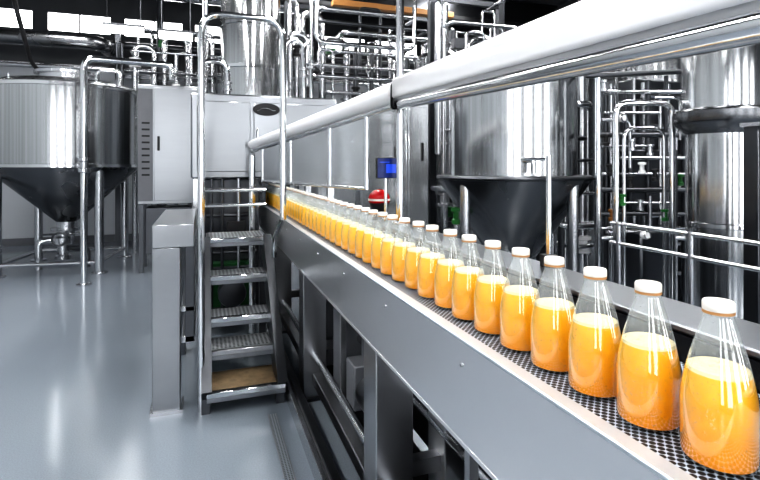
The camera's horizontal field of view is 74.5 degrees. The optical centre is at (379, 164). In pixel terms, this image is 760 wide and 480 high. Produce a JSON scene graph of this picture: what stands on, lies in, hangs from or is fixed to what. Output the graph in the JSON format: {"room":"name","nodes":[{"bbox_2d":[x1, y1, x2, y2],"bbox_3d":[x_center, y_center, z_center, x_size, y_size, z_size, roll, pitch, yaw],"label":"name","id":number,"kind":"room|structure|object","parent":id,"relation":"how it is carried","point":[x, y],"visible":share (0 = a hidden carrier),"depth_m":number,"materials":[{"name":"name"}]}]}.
{"room":"processing plant","nodes":[
{"label":"processing plant","id":0,"kind":"room"},
{"bbox_2d":[0,66,377,238],"bbox_3d":[-2.282,-0.950,10.941,11.400,4.900,0.150,0,0,-19],"label":"wall","id":1,"kind":"structure","parent":0,"point":[17,212],"depth_m":9.45,"materials":[{"name":"paint"}]},
{"bbox_2d":[0,8,31,28],"bbox_3d":[-6.984,-2.710,9.165,1.050,0.330,0.050,0,0,-19],"label":"window","id":2,"kind":"structure","parent":1,"relation":"in","point":[7,16],"depth_m":9.24,"materials":[{"name":"white glass"}]},
{"bbox_2d":[2,233,138,246],"bbox_3d":[-2.252,1.430,10.856,11.400,0.140,0.030,0,0,-19],"label":"baseboard","id":3,"kind":"structure","parent":1,"relation":"attached to","point":[110,237],"depth_m":9.33,"materials":[{"name":"grey paint"}]},
{"bbox_2d":[48,12,109,34],"bbox_3d":[-5.758,-2.710,9.599,1.050,0.330,0.050,0,0,-19],"label":"window","id":4,"kind":"structure","parent":1,"relation":"in","point":[56,21],"depth_m":9.57,"materials":[{"name":"white glass"}]},
{"bbox_2d":[125,19,181,37],"bbox_3d":[-4.533,-2.710,10.033,1.050,0.330,0.050,0,0,-19],"label":"window","id":5,"kind":"structure","parent":1,"relation":"in","point":[148,24],"depth_m":10.01,"materials":[{"name":"white glass"}]},
{"bbox_2d":[195,25,220,42],"bbox_3d":[-3.307,-2.710,10.466,1.050,0.330,0.050,0,0,-19],"label":"window","id":6,"kind":"structure","parent":1,"relation":"in","point":[213,30],"depth_m":10.42,"materials":[{"name":"white glass"}]},
{"bbox_2d":[0,0,492,82],"bbox_3d":[-2.247,-2.660,10.842,11.400,1.480,0.060,0,0,-19],"label":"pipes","id":7,"kind":"structure","parent":1,"relation":"attached to","point":[118,10],"depth_m":9.88,"materials":[{"name":"silver metal"}]},
{"bbox_2d":[325,37,363,50],"bbox_3d":[-0.856,-2.710,11.334,1.050,0.330,0.050,0,0,-19],"label":"window","id":8,"kind":"structure","parent":1,"relation":"in","point":[345,39],"depth_m":11.37,"materials":[{"name":"white glass"}]},
{"bbox_2d":[375,41,415,54],"bbox_3d":[0.369,-2.710,11.768,1.050,0.330,0.050,0,0,-19],"label":"window","id":9,"kind":"structure","parent":1,"relation":"in","point":[413,51],"depth_m":11.76,"materials":[{"name":"white glass"}]},
{"bbox_2d":[0,228,593,479],"bbox_3d":[0.163,1.550,4.036,11.400,0.100,14.500,0,0,-19],"label":"floor","id":10,"kind":"structure","parent":0,"point":[76,362],"depth_m":3.19,"materials":[{"name":"grey concrete"}]},
{"bbox_2d":[0,68,136,278],"bbox_3d":[-4.632,0.045,7.400,1.988,2.910,1.988,0,0,-19],"label":"tank","id":11,"kind":"object","parent":10,"relation":"on","point":[40,114],"visible":0.97,"depth_m":6.77,"materials":[{"name":"metal"}]},
{"bbox_2d":[76,56,174,286],"bbox_3d":[-3.274,0.060,6.481,1.148,2.879,0.178,0,0,-28],"label":"pipe","id":12,"kind":"object","parent":10,"relation":"on","point":[83,160],"visible":1,"depth_m":6.22,"materials":[{"name":"metal"}]},
{"bbox_2d":[157,0,162,204],"bbox_3d":[-4.180,-0.950,9.500,0.204,4.900,0.201,0,0,-19],"label":"riser pipe","id":13,"kind":"object","parent":10,"relation":"on","point":[159,56],"visible":0.18,"depth_m":9.45,"materials":[{"name":"metal"}]},
{"bbox_2d":[137,84,197,272],"bbox_3d":[-3.069,0.190,7.295,0.800,2.620,0.645,0,0,-19],"label":"tall cabinet","id":14,"kind":"object","parent":10,"relation":"on","point":[163,111],"visible":0.84,"depth_m":7.00,"materials":[{"name":"metal"}]},
{"bbox_2d":[115,28,220,248],"bbox_3d":[-3.731,-0.516,9.164,2.059,4.032,0.512,0,0,-19],"label":"gallery","id":15,"kind":"object","parent":10,"relation":"on","point":[119,47],"visible":0.41,"depth_m":9.01,"materials":[{"name":"metal"}]},
{"bbox_2d":[149,209,196,417],"bbox_3d":[-1.441,0.930,3.547,0.250,1.140,1.150,0,0,-19],"label":"support stand","id":16,"kind":"object","parent":10,"relation":"on","point":[174,231],"visible":1,"depth_m":3.02,"materials":[{"name":"metal"}]},
{"bbox_2d":[202,0,209,92],"bbox_3d":[-2.905,-0.950,8.300,0.170,4.900,0.167,0,0,-19],"label":"riser pipe","id":17,"kind":"object","parent":10,"relation":"on","point":[204,2],"visible":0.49,"depth_m":8.26,"materials":[{"name":"metal"}]},
{"bbox_2d":[198,11,287,414],"bbox_3d":[-1.016,0.275,3.581,0.537,2.451,1.211,0,0,-19],"label":"stairs","id":18,"kind":"structure","parent":10,"relation":"on","point":[247,382],"depth_m":3.20,"materials":[{"name":"metal"}]},
{"bbox_2d":[220,0,279,233],"bbox_3d":[-1.703,-0.593,6.600,0.788,4.185,0.788,0,0,-19],"label":"vessel","id":19,"kind":"object","parent":10,"relation":"on","point":[250,49],"visible":0.31,"depth_m":6.27,"materials":[{"name":"metal"}]},
{"bbox_2d":[249,155,254,333],"bbox_3d":[-1.114,0.707,4.350,0.140,1.585,0.140,0,0,-19],"label":"rail leg","id":20,"kind":"object","parent":10,"relation":"on","point":[251,157],"visible":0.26,"depth_m":4.33,"materials":[{"name":"metal"}]},
{"bbox_2d":[248,82,392,190],"bbox_3d":[-0.522,-0.146,3.477,0.108,0.584,2.115,0,0,-35],"label":"screen","id":21,"kind":"object","parent":20,"relation":"attached to","point":[338,157],"visible":0.91,"depth_m":3.18,"materials":[{"name":"white metal"}]},
{"bbox_2d":[390,0,759,109],"bbox_3d":[0.400,-0.299,1.409,0.085,0.296,2.464,0,0,-14],"label":"rail","id":22,"kind":"object","parent":21,"relation":"attached to","point":[583,37],"visible":1,"depth_m":1.09,"materials":[{"name":"white metal"}]},
{"bbox_2d":[191,92,335,336],"bbox_3d":[-1.204,0.435,5.048,1.300,2.130,1.320,0,0,-19],"label":"machine","id":23,"kind":"object","parent":10,"relation":"on","point":[232,121],"visible":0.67,"depth_m":4.45,"materials":[{"name":"metal"}]},
{"bbox_2d":[197,59,231,93],"bbox_3d":[-1.672,-0.852,5.052,0.342,0.443,0.080,0,0,-19],"label":"pipe","id":24,"kind":"object","parent":23,"relation":"attached to","point":[227,83],"visible":0.6,"depth_m":5.07,"materials":[{"name":"metal"}]},
{"bbox_2d":[286,37,307,97],"bbox_3d":[-0.870,-0.969,5.123,0.275,0.677,0.094,0,0,-19],"label":"pipe","id":25,"kind":"object","parent":23,"relation":"attached to","point":[303,69],"visible":0.82,"depth_m":5.12,"materials":[{"name":"metal"}]},
{"bbox_2d":[308,0,314,97],"bbox_3d":[-0.753,-2.015,5.483,0.075,2.770,0.074,0,0,-19],"label":"pipe","id":26,"kind":"object","parent":23,"relation":"attached to","point":[311,61],"visible":0.94,"depth_m":5.46,"materials":[{"name":"metal"}]},
{"bbox_2d":[268,413,295,479],"bbox_3d":[-0.189,1.498,1.710,0.052,0.005,2.750,0,0,-19],"label":"floor drain","id":27,"kind":"object","parent":10,"relation":"on","point":[286,465],"visible":1,"depth_m":2.64,"materials":[{"name":"grey metal"}]},
{"bbox_2d":[311,123,355,204],"bbox_3d":[-0.632,0.375,6.548,0.490,2.250,0.635,0,0,-19],"label":"tall cabinet","id":28,"kind":"object","parent":10,"relation":"on","point":[345,195],"visible":0.06,"depth_m":6.30,"materials":[{"name":"grey metal"}]},
{"bbox_2d":[284,0,455,265],"bbox_3d":[-0.078,-0.500,7.899,2.792,4.000,0.536,0,0,-19],"label":"pipes","id":29,"kind":"object","parent":10,"relation":"on","point":[321,66],"visible":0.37,"depth_m":7.65,"materials":[{"name":"metal"}]},
{"bbox_2d":[356,110,395,214],"bbox_3d":[-0.087,0.325,6.963,0.576,2.350,0.635,0,0,-19],"label":"tall cabinet","id":30,"kind":"object","parent":10,"relation":"on","point":[383,125],"visible":0.14,"depth_m":6.69,"materials":[{"name":"grey metal"}]},
{"bbox_2d":[404,104,427,228],"bbox_3d":[0.379,0.400,5.771,0.279,2.200,0.335,0,0,-19],"label":"tall cabinet","id":31,"kind":"object","parent":10,"relation":"on","point":[415,118],"visible":0.54,"depth_m":5.63,"materials":[{"name":"grey metal"}]},
{"bbox_2d":[414,42,455,232],"bbox_3d":[0.864,-0.142,7.200,0.748,3.285,0.748,0,0,-19],"label":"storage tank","id":32,"kind":"object","parent":10,"relation":"on","point":[421,60],"visible":0.09,"depth_m":6.90,"materials":[{"name":"metal"}]},
{"bbox_2d":[427,0,516,244],"bbox_3d":[1.114,-0.250,5.773,1.008,3.500,0.538,0,0,-19],"label":"gallery","id":33,"kind":"object","parent":10,"relation":"on","point":[438,24],"visible":0.41,"depth_m":5.69,"materials":[{"name":"metal"}]},
{"bbox_2d":[456,31,492,51],"bbox_3d":[2.475,-0.485,9.999,2.539,3.971,0.800,0,0,-19],"label":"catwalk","id":34,"kind":"object","parent":10,"relation":"on","point":[457,32],"visible":0.06,"depth_m":9.23,"materials":[{"name":"metal"}]},
{"bbox_2d":[259,193,759,479],"bbox_3d":[-0.129,0.911,2.739,0.585,1.178,6.150,0,0,-19],"label":"conveyor","id":35,"kind":"object","parent":10,"relation":"on","point":[384,362],"visible":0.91,"depth_m":1.40,"materials":[{"name":"metal"}]},
{"bbox_2d":[268,183,276,204],"bbox_3d":[-1.056,0.286,4.918,0.090,0.213,0.090,0,0,-41],"label":"juice bottle","id":36,"kind":"object","parent":35,"relation":"on","point":[271,183],"visible":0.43,"depth_m":4.89,"materials":[{"name":"plastic"}]},
{"bbox_2d":[272,184,278,206],"bbox_3d":[-0.945,0.286,4.607,0.090,0.213,0.090,0,0,22],"label":"juice bottle","id":37,"kind":"object","parent":35,"relation":"on","point":[273,202],"visible":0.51,"depth_m":4.58,"materials":[{"name":"liquid"}]},
{"bbox_2d":[271,184,279,206],"bbox_3d":[-0.980,0.286,4.711,0.090,0.213,0.090,0,0,-28],"label":"juice bottle","id":38,"kind":"object","parent":35,"relation":"on","point":[274,184],"visible":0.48,"depth_m":4.69,"materials":[{"name":"liquid"}]},
{"bbox_2d":[276,185,279,209],"bbox_3d":[-0.869,0.286,4.400,0.090,0.213,0.090,0,0,18],"label":"juice bottle","id":39,"kind":"object","parent":35,"relation":"on","point":[279,185],"visible":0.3,"depth_m":4.38,"materials":[{"name":"liquid"}]},
{"bbox_2d":[278,193,286,210],"bbox_3d":[-0.833,0.286,4.296,0.090,0.213,0.090,0,0,-41],"label":"juice bottle","id":40,"kind":"object","parent":35,"relation":"on","point":[279,193],"visible":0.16,"depth_m":4.27,"materials":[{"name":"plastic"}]},
{"bbox_2d":[286,188,295,214],"bbox_3d":[-0.688,0.286,3.881,0.090,0.213,0.090,0,0,0],"label":"juice bottle","id":41,"kind":"object","parent":35,"relation":"on","point":[287,200],"visible":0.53,"depth_m":3.85,"materials":[{"name":"liquid"}]},
{"bbox_2d":[288,189,298,216],"bbox_3d":[-0.649,0.286,3.778,0.090,0.213,0.090,0,0,26],"label":"juice bottle","id":42,"kind":"object","parent":35,"relation":"on","point":[290,201],"visible":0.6,"depth_m":3.75,"materials":[{"name":"liquid"}]},
{"bbox_2d":[290,189,301,218],"bbox_3d":[-0.612,0.286,3.674,0.090,0.213,0.090,0,0,-25],"label":"juice bottle","id":43,"kind":"object","parent":35,"relation":"on","point":[295,190],"visible":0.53,"depth_m":3.65,"materials":[{"name":"liquid"}]},
{"bbox_2d":[293,190,303,219],"bbox_3d":[-0.577,0.286,3.570,0.090,0.213,0.090,0,0,-34],"label":"juice bottle","id":44,"kind":"object","parent":35,"relation":"on","point":[298,191],"visible":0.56,"depth_m":3.55,"materials":[{"name":"liquid"}]},
{"bbox_2d":[296,191,306,220],"bbox_3d":[-0.539,0.286,3.467,0.090,0.213,0.090,0,0,16],"label":"juice bottle","id":45,"kind":"object","parent":35,"relation":"on","point":[297,206],"visible":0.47,"depth_m":3.44,"materials":[{"name":"liquid"}]},
{"bbox_2d":[298,192,310,223],"bbox_3d":[-0.505,0.286,3.362,0.090,0.213,0.090,0,0,10],"label":"juice bottle","id":46,"kind":"object","parent":35,"relation":"on","point":[302,205],"visible":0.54,"depth_m":3.33,"materials":[{"name":"liquid"}]},
{"bbox_2d":[301,193,313,225],"bbox_3d":[-0.467,0.286,3.259,0.090,0.213,0.090,0,0,-12],"label":"juice bottle","id":47,"kind":"object","parent":35,"relation":"on","point":[303,207],"visible":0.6,"depth_m":3.23,"materials":[{"name":"liquid"}]},
{"bbox_2d":[305,193,317,227],"bbox_3d":[-0.428,0.286,3.156,0.090,0.213,0.090,0,0,-12],"label":"juice bottle","id":48,"kind":"object","parent":35,"relation":"on","point":[310,194],"visible":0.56,"depth_m":3.13,"materials":[{"name":"liquid"}]},
{"bbox_2d":[308,194,321,229],"bbox_3d":[-0.393,0.286,3.052,0.090,0.213,0.090,0,0,-28],"label":"juice bottle","id":49,"kind":"object","parent":35,"relation":"on","point":[310,214],"visible":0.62,"depth_m":3.02,"materials":[{"name":"liquid"}]},
{"bbox_2d":[312,195,325,231],"bbox_3d":[-0.355,0.286,2.949,0.090,0.213,0.090,0,0,-17],"label":"juice bottle","id":50,"kind":"object","parent":35,"relation":"on","point":[318,196],"visible":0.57,"depth_m":2.92,"materials":[{"name":"liquid"}]},
{"bbox_2d":[316,197,329,234],"bbox_3d":[-0.321,0.286,2.844,0.090,0.213,0.090,0,0,-35],"label":"juice bottle","id":51,"kind":"object","parent":35,"relation":"on","point":[318,216],"visible":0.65,"depth_m":2.81,"materials":[{"name":"liquid"}]},
{"bbox_2d":[320,198,334,236],"bbox_3d":[-0.282,0.286,2.741,0.090,0.213,0.090,0,0,-3],"label":"juice bottle","id":52,"kind":"object","parent":35,"relation":"on","point":[323,216],"visible":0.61,"depth_m":2.71,"materials":[{"name":"liquid"}]},
{"bbox_2d":[325,199,339,239],"bbox_3d":[-0.246,0.286,2.637,0.090,0.213,0.090,0,0,-43],"label":"juice bottle","id":53,"kind":"object","parent":35,"relation":"on","point":[328,218],"visible":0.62,"depth_m":2.61,"materials":[{"name":"liquid"}]},
{"bbox_2d":[329,200,345,243],"bbox_3d":[-0.211,0.286,2.533,0.090,0.213,0.090,0,0,6],"label":"juice bottle","id":54,"kind":"object","parent":35,"relation":"on","point":[333,220],"visible":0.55,"depth_m":2.50,"materials":[{"name":"liquid"}]},
{"bbox_2d":[335,202,351,246],"bbox_3d":[-0.175,0.286,2.429,0.090,0.213,0.090,0,0,-41],"label":"juice bottle","id":55,"kind":"object","parent":35,"relation":"on","point":[338,225],"visible":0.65,"depth_m":2.40,"materials":[{"name":"plastic"}]},
{"bbox_2d":[341,204,358,250],"bbox_3d":[-0.137,0.286,2.326,0.090,0.213,0.090,0,0,-37],"label":"juice bottle","id":56,"kind":"object","parent":35,"relation":"on","point":[345,226],"visible":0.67,"depth_m":2.29,"materials":[{"name":"plastic"}]},
{"bbox_2d":[348,205,365,254],"bbox_3d":[-0.099,0.286,2.222,0.090,0.213,0.090,0,0,21],"label":"juice bottle","id":57,"kind":"object","parent":35,"relation":"on","point":[352,228],"visible":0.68,"depth_m":2.19,"materials":[{"name":"plastic"}]},
{"bbox_2d":[355,207,373,258],"bbox_3d":[-0.061,0.286,2.119,0.090,0.213,0.090,0,0,5],"label":"juice bottle","id":58,"kind":"object","parent":35,"relation":"on","point":[360,231],"visible":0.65,"depth_m":2.09,"materials":[{"name":"plastic"}]},
{"bbox_2d":[362,209,382,263],"bbox_3d":[-0.028,0.286,2.014,0.090,0.213,0.090,0,0,-40],"label":"juice bottle","id":59,"kind":"object","parent":35,"relation":"on","point":[367,236],"visible":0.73,"depth_m":1.98,"materials":[{"name":"plastic"}]},
{"bbox_2d":[326,365,427,479],"bbox_3d":[0.048,1.465,2.563,0.280,0.030,4.400,0,0,-19],"label":"support frame","id":60,"kind":"object","parent":35,"relation":"on","point":[360,414],"depth_m":2.82,"materials":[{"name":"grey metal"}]},
{"bbox_2d":[368,189,389,219],"bbox_3d":[-0.005,0.232,2.950,0.131,0.180,0.131,0,0,-19],"label":"beacon","id":61,"kind":"object","parent":35,"relation":"on","point":[376,197],"visible":0.79,"depth_m":2.91,"materials":[{"name":"red plastic"}]},
{"bbox_2d":[371,212,392,269],"bbox_3d":[0.010,0.286,1.911,0.090,0.213,0.090,0,0,19],"label":"juice bottle","id":62,"kind":"object","parent":35,"relation":"on","point":[376,242],"visible":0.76,"depth_m":1.88,"materials":[{"name":"plastic"}]},
{"bbox_2d":[376,158,395,221],"bbox_3d":[0.037,0.140,2.807,0.124,0.363,0.045,0,0,-19],"label":"screen","id":63,"kind":"object","parent":35,"relation":"on","point":[385,167],"visible":0.85,"depth_m":2.79,"materials":[{"name":"blue plastic"}]},
{"bbox_2d":[380,214,402,275],"bbox_3d":[0.045,0.286,1.807,0.090,0.213,0.090,0,0,32],"label":"juice bottle","id":64,"kind":"object","parent":35,"relation":"on","point":[387,244],"visible":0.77,"depth_m":1.78,"materials":[{"name":"plastic"}]},
{"bbox_2d":[392,0,407,224],"bbox_3d":[0.109,-1.539,2.720,0.084,3.722,0.084,0,0,-19],"label":"support pole","id":65,"kind":"object","parent":35,"relation":"on","point":[399,3],"visible":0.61,"depth_m":2.70,"materials":[{"name":"metal"}]},
{"bbox_2d":[391,217,415,282],"bbox_3d":[0.084,0.286,1.704,0.090,0.213,0.090,0,0,-11],"label":"juice bottle","id":66,"kind":"object","parent":35,"relation":"on","point":[399,249],"visible":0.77,"depth_m":1.67,"materials":[{"name":"plastic"}]},
{"bbox_2d":[404,221,430,289],"bbox_3d":[0.123,0.286,1.601,0.090,0.213,0.090,0,0,43],"label":"juice bottle","id":67,"kind":"object","parent":35,"relation":"on","point":[412,255],"visible":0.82,"depth_m":1.57,"materials":[{"name":"plastic"}]},
{"bbox_2d":[417,225,445,299],"bbox_3d":[0.156,0.286,1.496,0.090,0.213,0.090,0,0,25],"label":"juice bottle","id":68,"kind":"object","parent":35,"relation":"on","point":[427,262],"visible":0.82,"depth_m":1.46,"materials":[{"name":"plastic"}]},
{"bbox_2d":[434,229,464,309],"bbox_3d":[0.196,0.286,1.393,0.090,0.213,0.090,0,0,26],"label":"juice bottle","id":69,"kind":"object","parent":35,"relation":"on","point":[444,269],"visible":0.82,"depth_m":1.36,"materials":[{"name":"plastic"}]},
{"bbox_2d":[451,234,484,321],"bbox_3d":[0.229,0.286,1.288,0.090,0.213,0.090,0,0,8],"label":"juice bottle","id":70,"kind":"object","parent":35,"relation":"on","point":[464,278],"visible":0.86,"depth_m":1.26,"materials":[{"name":"plastic"}]},
{"bbox_2d":[474,240,509,335],"bbox_3d":[0.268,0.286,1.185,0.090,0.213,0.090,0,0,-45],"label":"juice bottle","id":71,"kind":"object","parent":35,"relation":"on","point":[488,289],"visible":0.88,"depth_m":1.15,"materials":[{"name":"plastic"}]},
{"bbox_2d":[499,247,539,352],"bbox_3d":[0.304,0.286,1.082,0.090,0.213,0.090,0,0,-33],"label":"juice bottle","id":72,"kind":"object","parent":35,"relation":"on","point":[517,301],"visible":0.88,"depth_m":1.05,"materials":[{"name":"plastic"}]},
{"bbox_2d":[540,155,557,267],"bbox_3d":[0.533,0.146,1.580,0.040,0.352,0.040,0,0,-19],"label":"post","id":73,"kind":"object","parent":35,"relation":"on","point":[548,157],"visible":0.73,"depth_m":1.57,"materials":[{"name":"silver metal"}]},
{"bbox_2d":[530,256,576,373],"bbox_3d":[0.341,0.286,0.978,0.090,0.213,0.090,0,0,-40],"label":"juice bottle","id":74,"kind":"object","parent":35,"relation":"on","point":[551,318],"visible":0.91,"depth_m":0.94,"materials":[{"name":"plastic"}]},
{"bbox_2d":[568,266,621,399],"bbox_3d":[0.376,0.286,0.874,0.090,0.213,0.090,0,0,-32],"label":"juice bottle","id":75,"kind":"object","parent":35,"relation":"on","point":[594,339],"visible":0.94,"depth_m":0.84,"materials":[{"name":"plastic"}]},
{"bbox_2d":[616,280,681,432],"bbox_3d":[0.413,0.286,0.770,0.090,0.213,0.090,0,0,16],"label":"juice bottle","id":76,"kind":"object","parent":35,"relation":"on","point":[648,365],"visible":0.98,"depth_m":0.74,"materials":[{"name":"plastic"}]},
{"bbox_2d":[679,297,759,475],"bbox_3d":[0.451,0.286,0.667,0.090,0.213,0.090,0,0,44],"label":"juice bottle","id":77,"kind":"object","parent":35,"relation":"on","point":[719,402],"visible":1,"depth_m":0.64,"materials":[{"name":"clear glass"}]},
{"bbox_2d":[436,77,593,271],"bbox_3d":[1.082,0.320,4.100,1.236,2.360,1.236,0,0,-19],"label":"tank","id":78,"kind":"object","parent":10,"relation":"on","point":[501,141],"visible":0.57,"depth_m":3.67,"materials":[{"name":"metal"}]},
{"bbox_2d":[536,76,593,273],"bbox_3d":[1.927,0.050,5.050,0.506,2.900,0.445,0,0,-19],"label":"pipes","id":79,"kind":"object","parent":10,"relation":"on","point":[585,224],"visible":0.28,"depth_m":5.00,"materials":[{"name":"metal"}]},
{"bbox_2d":[586,72,603,266],"bbox_3d":[2.918,-0.142,7.600,0.928,3.285,0.928,0,0,-19],"label":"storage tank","id":80,"kind":"object","parent":10,"relation":"on","point":[589,81],"visible":0.05,"depth_m":7.17,"materials":[{"name":"metal"}]},
{"bbox_2d":[593,70,685,302],"bbox_3d":[1.970,0.375,3.822,0.578,2.250,0.941,0,0,39],"label":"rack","id":81,"kind":"object","parent":10,"relation":"on","point":[648,179],"visible":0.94,"depth_m":3.71,"materials":[{"name":"metal"}]},
{"bbox_2d":[584,69,680,78],"bbox_3d":[2.353,-0.713,3.800,1.523,0.077,0.040,0,0,8],"label":"pipe","id":82,"kind":"object","parent":81,"relation":"attached to","point":[669,71],"visible":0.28,"depth_m":3.84,"materials":[{"name":"metal"}]},
{"bbox_2d":[613,58,680,106],"bbox_3d":[3.520,-0.242,6.400,0.988,3.485,0.988,0,0,-19],"label":"storage tank","id":83,"kind":"object","parent":10,"relation":"on","point":[671,64],"visible":0.02,"depth_m":5.98,"materials":[{"name":"metal"}]},
{"bbox_2d":[618,79,680,301],"bbox_3d":[3.495,0.350,5.010,2.450,2.300,0.400,0,0,-19],"label":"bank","id":84,"kind":"object","parent":10,"relation":"on","point":[640,83],"visible":0.06,"depth_m":4.69,"materials":[{"name":"metal"}]},
{"bbox_2d":[610,221,759,304],"bbox_3d":[1.351,0.895,2.176,0.026,1.210,0.900,0,0,-19],"label":"guard railing","id":85,"kind":"object","parent":10,"relation":"on","point":[690,256],"visible":0.53,"depth_m":2.17,"materials":[{"name":"metal"}]},
{"bbox_2d":[672,44,759,318],"bbox_3d":[2.229,0.040,3.250,0.570,2.920,0.570,0,0,0],"label":"silo","id":86,"kind":"object","parent":10,"relation":"on","point":[720,91],"visible":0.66,"depth_m":3.09,"materials":[{"name":"silver metal"}]},
{"bbox_2d":[740,122,759,323],"bbox_3d":[1.955,0.640,2.600,0.180,1.720,0.180,0,0,-19],"label":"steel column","id":87,"kind":"structure","parent":10,"relation":"on","point":[751,130],"depth_m":2.58,"materials":[{"name":"metal"}]},
{"bbox_2d":[300,0,568,29],"bbox_3d":[0.163,-3.450,4.036,11.400,0.100,14.500,0,0,-19],"label":"ceiling","id":88,"kind":"structure","parent":0,"point":[549,2],"depth_m":11.18,"materials":[{"name":"paint"}]},
{"bbox_2d":[12,0,38,68],"bbox_3d":[-5.038,-2.366,7.071,0.287,2.088,2.310,0,0,-15],"label":"power cable","id":89,"kind":"object","parent":88,"relation":"hanging from","point":[14,2],"visible":0.65,"depth_m":7.02,"materials":[{"name":"black rubber"}]},
{"bbox_2d":[102,0,144,34],"bbox_3d":[-4.198,-2.782,8.200,0.620,1.236,0.140,0,0,-19],"label":"hanging light","id":90,"kind":"object","parent":88,"relation":"hanging from","point":[108,27],"visible":1,"depth_m":8.15,"materials":[{"name":"grey paint"}]},
{"bbox_2d":[103,24,143,34],"bbox_3d":[-4.198,-2.214,8.200,0.580,0.100,0.120,0,0,-19],"label":"diffuser","id":91,"kind":"object","parent":90,"relation":"attached to","point":[133,29],"depth_m":8.16,"materials":[{"name":"white plastic"}]},
{"bbox_2d":[158,0,193,40],"bbox_3d":[-3.386,-2.746,8.300,0.550,1.309,0.140,0,0,-19],"label":"hanging light","id":92,"kind":"object","parent":88,"relation":"hanging from","point":[172,34],"visible":1,"depth_m":8.25,"materials":[{"name":"grey paint"}]},
{"bbox_2d":[159,31,191,40],"bbox_3d":[-3.386,-2.141,8.300,0.510,0.100,0.120,0,0,-19],"label":"diffuser","id":93,"kind":"object","parent":92,"relation":"attached to","point":[173,35],"depth_m":8.26,"materials":[{"name":"white plastic"}]},
{"bbox_2d":[314,0,416,51],"bbox_3d":[-0.164,-2.435,6.307,1.358,1.929,0.060,0,0,-19],"label":"pipe","id":94,"kind":"object","parent":88,"relation":"hanging from","point":[316,2],"visible":1,"depth_m":6.27,"materials":[{"name":"silver metal"}]},
{"bbox_2d":[331,0,453,19],"bbox_3d":[0.257,-3.040,8.790,2.250,0.720,0.160,0,0,-19],"label":"beam","id":95,"kind":"structure","parent":88,"relation":"attached to","point":[350,4],"depth_m":8.62,"materials":[{"name":"orange metal"}]},
{"bbox_2d":[298,0,557,25],"bbox_3d":[-1.556,-3.175,8.890,11.400,0.450,0.200,0,0,-19],"label":"girder","id":96,"kind":"object","parent":88,"relation":"attached to","point":[518,13],"visible":0.47,"depth_m":10.28,"materials":[{"name":"metal"}]},
{"bbox_2d":[589,79,613,241],"bbox_3d":[5.607,-0.950,5.963,0.150,4.900,14.500,0,0,-19],"label":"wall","id":97,"kind":"structure","parent":0,"point":[591,233],"depth_m":9.44,"materials":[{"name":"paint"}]},
{"bbox_2d":[505,0,613,79],"bbox_3d":[5.518,-2.500,5.899,0.060,1.800,14.440,0,0,-19],"label":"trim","id":98,"kind":"structure","parent":97,"relation":"attached to","point":[569,2],"depth_m":10.36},
{"bbox_3d":[-5.281,-0.950,2.108,0.150,4.900,14.500,0,0,-19],"label":"wall","id":99,"kind":"structure","parent":0,"visible":0},
{"bbox_2d":[0,28,114,65],"bbox_3d":[-6.061,-2.050,8.611,2.720,0.234,1.520,0,0,-19],"label":"duct","id":100,"kind":"object","parent":99,"relation":"attached to","point":[7,36],"visible":0.92,"depth_m":8.14,"materials":[{"name":"metal"}]},
{"bbox_2d":[0,61,387,86],"bbox_3d":[-2.123,-1.800,10.493,11.400,0.098,0.100,0,0,-19],"label":"ceiling pipe","id":101,"kind":"object","parent":99,"relation":"attached to","point":[2,63],"visible":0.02,"depth_m":9.31,"materials":[{"name":"metal"}]},
{"bbox_2d":[163,0,307,26],"bbox_3d":[-4.478,-3.120,9.383,6.220,0.234,1.120,0,0,-19],"label":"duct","id":102,"kind":"object","parent":99,"relation":"attached to","point":[210,2],"visible":0.18,"depth_m":9.36,"materials":[{"name":"metal"}]},
{"bbox_2d":[110,41,412,68],"bbox_3d":[-2.090,-2.250,10.399,11.400,0.136,0.140,0,0,-19],"label":"ceiling pipe","id":103,"kind":"object","parent":99,"relation":"attached to","point":[127,45],"visible":0.02,"depth_m":9.82,"materials":[{"name":"metal"}]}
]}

